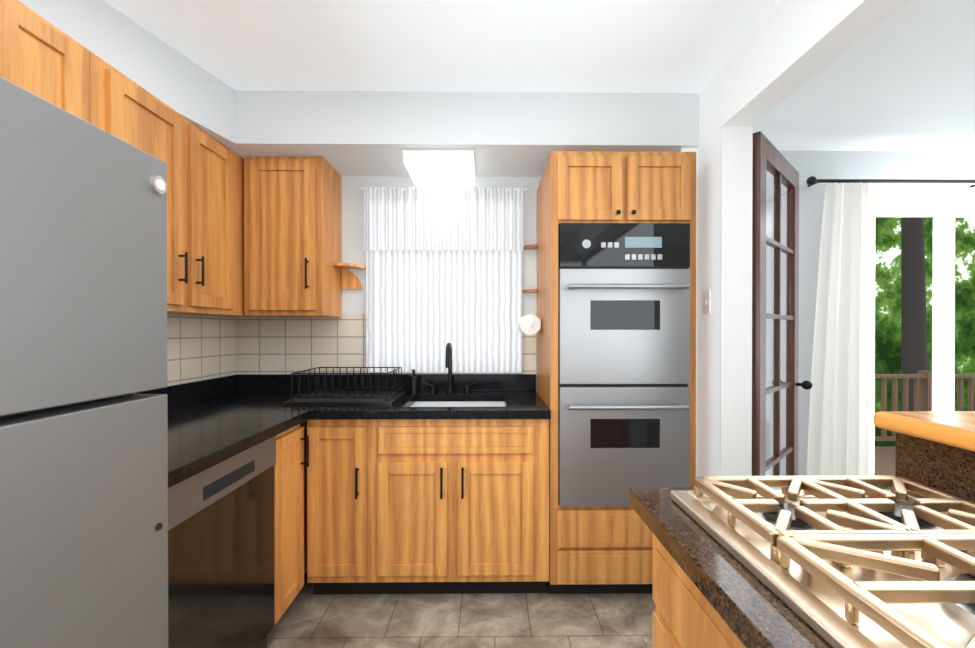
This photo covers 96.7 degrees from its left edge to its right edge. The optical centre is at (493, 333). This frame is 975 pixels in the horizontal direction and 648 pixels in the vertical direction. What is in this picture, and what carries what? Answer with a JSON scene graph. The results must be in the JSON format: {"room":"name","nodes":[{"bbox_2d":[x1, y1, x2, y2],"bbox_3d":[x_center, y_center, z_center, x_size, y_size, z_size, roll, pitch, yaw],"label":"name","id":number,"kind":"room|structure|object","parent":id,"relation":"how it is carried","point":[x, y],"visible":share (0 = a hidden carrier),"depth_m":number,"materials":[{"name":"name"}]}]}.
{"room":"kitchen","nodes":[
{"label":"kitchen","id":0,"kind":"room"},
{"bbox_2d":[18,0,234,142],"bbox_3d":[-1.401,-1.064,1.556,0.265,0.261,1.158,0,0,-1],"label":"soffit","id":1,"kind":"structure","parent":0,"point":[172,77],"depth_m":1.72,"materials":[{"name":"grey paint"}]},
{"bbox_2d":[342,176,541,391],"bbox_3d":[-0.261,0.029,2.664,2.566,2.458,0.120,0,0,-1],"label":"wall","id":2,"kind":"structure","parent":0,"point":[353,300],"depth_m":2.60,"materials":[{"name":"grey paint"}]},
{"bbox_2d":[244,156,341,316],"bbox_3d":[-1.113,-0.515,2.413,0.414,0.842,0.352,0,0,-1],"label":"upper cabinet","id":3,"kind":"object","parent":2,"relation":"attached to","point":[292,229],"visible":1,"depth_m":2.28,"materials":[{"name":"brown wood"}]},
{"bbox_2d":[333,263,365,288],"bbox_3d":[-0.830,-0.329,2.518,0.150,0.136,0.150,0,0,-1],"label":"corner shelf","id":4,"kind":"object","parent":3,"relation":"attached to","point":[350,280],"visible":0.94,"depth_m":2.57,"materials":[{"name":"brown wood"}]},
{"bbox_2d":[239,314,535,373],"bbox_3d":[-0.644,0.065,2.598,1.800,0.359,0.006,0,0,-1],"label":"tile backsplash","id":5,"kind":"structure","parent":2,"relation":"attached to","point":[267,345],"depth_m":2.59,"materials":[{"name":"beige tile"}]},
{"bbox_2d":[368,372,521,372],"bbox_3d":[-0.289,-0.276,2.638,0.910,1.029,0.140,0,0,-1],"label":"kitchen window","id":6,"kind":"structure","parent":2,"relation":"in","point":[447,372],"depth_m":2.57,"materials":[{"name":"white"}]},
{"bbox_2d":[359,186,526,371],"bbox_3d":[-0.293,-0.310,2.531,0.980,1.078,0.065,0,0,-1],"label":"sheer curtain","id":7,"kind":"object","parent":6,"relation":"hanging from","point":[443,266],"visible":1,"depth_m":2.54,"materials":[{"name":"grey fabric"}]},
{"bbox_2d":[222,90,698,176],"bbox_3d":[-0.258,-1.068,2.374,2.566,0.261,0.450,0,0,-1],"label":"soffit","id":8,"kind":"structure","parent":0,"point":[374,133],"depth_m":2.15,"materials":[{"name":"grey paint"}]},
{"bbox_2d":[401,149,475,185],"bbox_3d":[-0.286,-0.903,2.385,0.370,0.065,0.370,0,0,-1],"label":"ceiling light fixture","id":9,"kind":"object","parent":8,"relation":"attached to","point":[440,166],"visible":1,"depth_m":2.26,"materials":[{"name":"white"}]},
{"bbox_2d":[267,579,655,647],"bbox_3d":[1.349,1.298,0.432,5.940,0.060,5.090,0,0,-1],"label":"floor","id":10,"kind":"structure","parent":0,"point":[308,619],"depth_m":1.90,"materials":[{"name":"tile"}]},
{"bbox_2d":[0,77,167,647],"bbox_3d":[-1.087,0.443,0.593,0.852,1.650,0.750,0,0,-1],"label":"fridge","id":11,"kind":"object","parent":10,"relation":"on","point":[83,425],"visible":1,"depth_m":0.76,"materials":[{"name":"silver metal"}]},
{"bbox_2d":[168,436,275,647],"bbox_3d":[-1.169,0.831,1.399,0.645,0.866,0.596,0,0,-1],"label":"dishwasher","id":12,"kind":"object","parent":10,"relation":"on","point":[221,555],"visible":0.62,"depth_m":1.37,"materials":[{"name":"black metal"}]},
{"bbox_2d":[274,420,308,623],"bbox_3d":[-1.198,0.828,1.844,0.665,0.868,0.288,0,0,-1],"label":"base cabinet","id":13,"kind":"object","parent":10,"relation":"on","point":[291,465],"visible":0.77,"depth_m":1.83,"materials":[{"name":"brown wood"}]},
{"bbox_2d":[136,386,311,487],"bbox_3d":[-1.180,0.323,1.468,0.700,0.142,0.960,0,0,-1],"label":"countertop","id":14,"kind":"structure","parent":13,"relation":"on","point":[213,421],"depth_m":1.77,"materials":[{"name":"stone"}]},
{"bbox_2d":[171,374,550,419],"bbox_3d":[-0.640,0.414,2.277,1.796,0.332,0.646,0,0,-1],"label":"countertop","id":15,"kind":"structure","parent":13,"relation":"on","point":[493,396],"depth_m":2.47,"materials":[{"name":"stone"}]},
{"bbox_2d":[283,367,407,404],"bbox_3d":[-0.766,0.272,2.325,0.530,0.154,0.410,0,0,-1],"label":"dish rack","id":16,"kind":"object","parent":15,"relation":"on","point":[319,396],"visible":1,"depth_m":2.24,"materials":[{"name":"black plastic"}]},
{"bbox_2d":[409,369,418,393],"bbox_3d":[-0.465,0.278,2.517,0.055,0.140,0.068,0,0,-1],"label":"soap dispenser","id":17,"kind":"object","parent":15,"relation":"on","point":[413,383],"visible":0.96,"depth_m":2.50,"materials":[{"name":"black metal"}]},
{"bbox_2d":[424,343,475,393],"bbox_3d":[-0.252,0.200,2.452,0.306,0.296,0.188,0,0,-1],"label":"faucet","id":18,"kind":"object","parent":15,"relation":"on","point":[450,389],"visible":0.98,"depth_m":2.50,"materials":[{"name":"black metal"}]},
{"bbox_2d":[307,419,548,594],"bbox_3d":[-0.305,0.826,2.282,1.126,0.868,0.640,0,0,-1],"label":"base cabinet","id":19,"kind":"object","parent":10,"relation":"on","point":[427,506],"visible":0.94,"depth_m":2.00,"materials":[{"name":"brown wood"}]},
{"bbox_2d":[537,151,695,593],"bbox_3d":[0.603,0.206,2.292,0.683,2.108,0.636,0,0,-1],"label":"tall cabinet","id":20,"kind":"object","parent":10,"relation":"on","point":[600,549],"visible":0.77,"depth_m":2.01,"materials":[{"name":"brown wood"}]},
{"bbox_2d":[518,314,540,334],"bbox_3d":[0.199,-0.046,2.391,0.120,0.110,0.205,0,0,-1],"label":"paper towel holder","id":21,"kind":"object","parent":20,"relation":"attached to","point":[529,324],"visible":1,"depth_m":2.30,"materials":[{"name":"white"}]},
{"bbox_2d":[522,244,537,292],"bbox_3d":[0.214,-0.380,2.561,0.085,0.276,0.085,0,0,-1],"label":"shelf","id":22,"kind":"object","parent":20,"relation":"attached to","point":[531,247],"visible":0.85,"depth_m":2.54,"materials":[{"name":"brown wood"}]},
{"bbox_2d":[558,223,689,506],"bbox_3d":[0.604,0.146,2.254,0.601,1.308,0.639,0,0,-1],"label":"double oven","id":23,"kind":"object","parent":20,"relation":"in","point":[623,357],"visible":0.98,"depth_m":2.00,"materials":[{"name":"silver metal"}]},
{"bbox_2d":[652,534,739,647],"bbox_3d":[0.653,0.833,0.702,0.619,0.868,0.550,0,0,-1],"label":"base cabinet","id":24,"kind":"object","parent":10,"relation":"on","point":[686,614],"depth_m":0.80,"materials":[{"name":"brown wood"}]},
{"bbox_2d":[629,432,974,647],"bbox_3d":[0.652,0.319,-0.509,0.648,0.168,3.028,0,0,-1],"label":"countertop","id":25,"kind":"structure","parent":24,"relation":"on","point":[751,609],"depth_m":0.72,"materials":[{"name":"brown stone"}]},
{"bbox_2d":[670,475,974,647],"bbox_3d":[0.643,0.330,0.480,0.520,0.054,0.910,0,0,-1],"label":"cooktop","id":26,"kind":"object","parent":25,"relation":"in","point":[854,561],"visible":1,"depth_m":0.64,"materials":[{"name":"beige metal"}]},
{"bbox_2d":[104,0,974,150],"bbox_3d":[1.349,-1.220,0.420,5.940,0.060,5.090,0,0,-1],"label":"ceiling","id":27,"kind":"structure","parent":0,"point":[902,79],"depth_m":1.85,"materials":[{"name":"white paint"}]},
{"bbox_2d":[680,148,696,477],"bbox_3d":[0.987,0.163,2.198,0.079,2.195,0.020,0,0,-1],"label":"cabinet filler","id":28,"kind":"structure","parent":0,"point":[688,149],"depth_m":2.19,"materials":[{"name":"white paint"}]},
{"bbox_2d":[697,68,721,475],"bbox_3d":[1.089,0.030,2.466,0.131,2.458,1.005,0,0,-1],"label":"wall","id":29,"kind":"structure","parent":0,"point":[708,278],"depth_m":2.06,"materials":[{"name":"white paint"}]},
{"bbox_2d":[702,290,710,313],"bbox_3d":[1.021,-0.149,2.087,0.012,0.115,0.070,0,0,-1],"label":"switch plate","id":30,"kind":"object","parent":29,"relation":"attached to","point":[706,301],"visible":1,"depth_m":2.08,"materials":[{"name":"white plastic"}]},
{"bbox_2d":[720,125,752,475],"bbox_3d":[1.095,0.164,1.957,0.139,2.194,0.011,0,0,-1],"label":"door frame","id":31,"kind":"structure","parent":29,"relation":"attached to","point":[736,161],"depth_m":1.95,"materials":[{"name":"white paint"}]},
{"bbox_2d":[752,131,812,475],"bbox_3d":[1.465,0.168,2.241,0.592,2.160,0.564,0,0,-1],"label":"french door","id":32,"kind":"structure","parent":29,"relation":"in","point":[769,157],"depth_m":2.21,"materials":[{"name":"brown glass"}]},
{"bbox_2d":[721,0,911,125],"bbox_3d":[1.115,-1.055,-0.035,0.131,0.264,3.984,0,0,-1],"label":"header beam","id":33,"kind":"structure","parent":0,"point":[785,50],"depth_m":1.54,"materials":[{"name":"white paint"}]},
{"bbox_2d":[766,151,974,475],"bbox_3d":[2.672,0.028,2.924,3.043,2.458,0.120,0,0,-1],"label":"wall","id":34,"kind":"structure","parent":0,"point":[942,165],"depth_m":2.86,"materials":[{"name":"grey paint"}]},
{"bbox_2d":[806,176,974,187],"bbox_3d":[3.043,-0.968,2.799,2.103,0.056,0.127,0,0,-1],"label":"curtain rod","id":35,"kind":"object","parent":34,"relation":"attached to","point":[811,180],"visible":1,"depth_m":2.75,"materials":[{"name":"brown metal"}]},
{"bbox_2d":[807,182,870,475],"bbox_3d":[2.195,0.145,2.760,0.400,2.185,0.089,0,0,-1],"label":"curtain","id":36,"kind":"object","parent":35,"relation":"hanging from","point":[839,436],"visible":0.79,"depth_m":2.75,"materials":[{"name":"white fabric"}]},
{"bbox_2d":[869,191,974,474],"bbox_3d":[3.153,0.132,2.915,1.540,2.130,0.119,0,0,-1],"label":"window","id":37,"kind":"structure","parent":34,"relation":"in","point":[943,215],"depth_m":2.89,"materials":[{"name":"white"}]},
{"bbox_3d":[1.038,0.753,-0.504,0.120,1.040,3.030,0,0,-1],"label":"wall","id":38,"kind":"structure","parent":0,"visible":0},
{"bbox_2d":[874,411,974,451],"bbox_3d":[1.073,0.210,-0.495,0.330,0.040,3.048,0,0,-1],"label":"bar","id":39,"kind":"object","parent":38,"relation":"on","point":[954,428],"visible":1,"depth_m":0.92,"materials":[{"name":"brown wood"}]},
{"bbox_3d":[-1.570,0.040,0.331,0.100,2.458,4.760,0,0,-1],"label":"wall","id":40,"kind":"structure","parent":0,"visible":0},
{"bbox_2d":[0,0,89,122],"bbox_3d":[-1.399,-0.509,1.254,0.253,0.842,0.348,0,0,-1],"label":"upper cabinet","id":41,"kind":"object","parent":40,"relation":"attached to","point":[42,58],"visible":0.23,"depth_m":1.27,"materials":[{"name":"brown wood"}]},
{"bbox_2d":[89,51,259,316],"bbox_3d":[-1.407,-0.513,2.007,0.253,0.842,1.154,0,0,-1],"label":"upper cabinet","id":42,"kind":"object","parent":40,"relation":"attached to","point":[205,223],"visible":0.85,"depth_m":1.89,"materials":[{"name":"brown wood"}]},
{"bbox_2d":[167,314,238,385],"bbox_3d":[-1.532,0.069,1.776,0.006,0.359,1.590,0,0,-1],"label":"tile backsplash","id":43,"kind":"structure","parent":40,"relation":"attached to","point":[200,347],"depth_m":2.27,"materials":[{"name":"beige tile"}]},
{"label":"outside","id":44,"kind":"structure","parent":0,"visible":0},
{"bbox_2d":[901,217,927,410],"bbox_3d":[8.839,-2.280,9.077,1.930,9.024,0.500,0,0,-1],"label":"trunk","id":45,"kind":"object","parent":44,"point":[914,357],"visible":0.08,"depth_m":8.93,"materials":[{"name":"grey"}]},
{"bbox_2d":[874,370,974,475],"bbox_3d":[3.731,0.931,4.114,4.500,0.960,2.190,0,0,-1],"label":"deck railing","id":46,"kind":"object","parent":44,"point":[884,460],"visible":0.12,"depth_m":5.10,"materials":[{"name":"brown wood"}]},
{"bbox_2d":[874,217,974,446],"bbox_3d":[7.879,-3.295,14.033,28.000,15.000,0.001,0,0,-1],"label":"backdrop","id":47,"kind":"structure","parent":44,"point":[887,295],"depth_m":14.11,"materials":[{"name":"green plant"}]}
]}

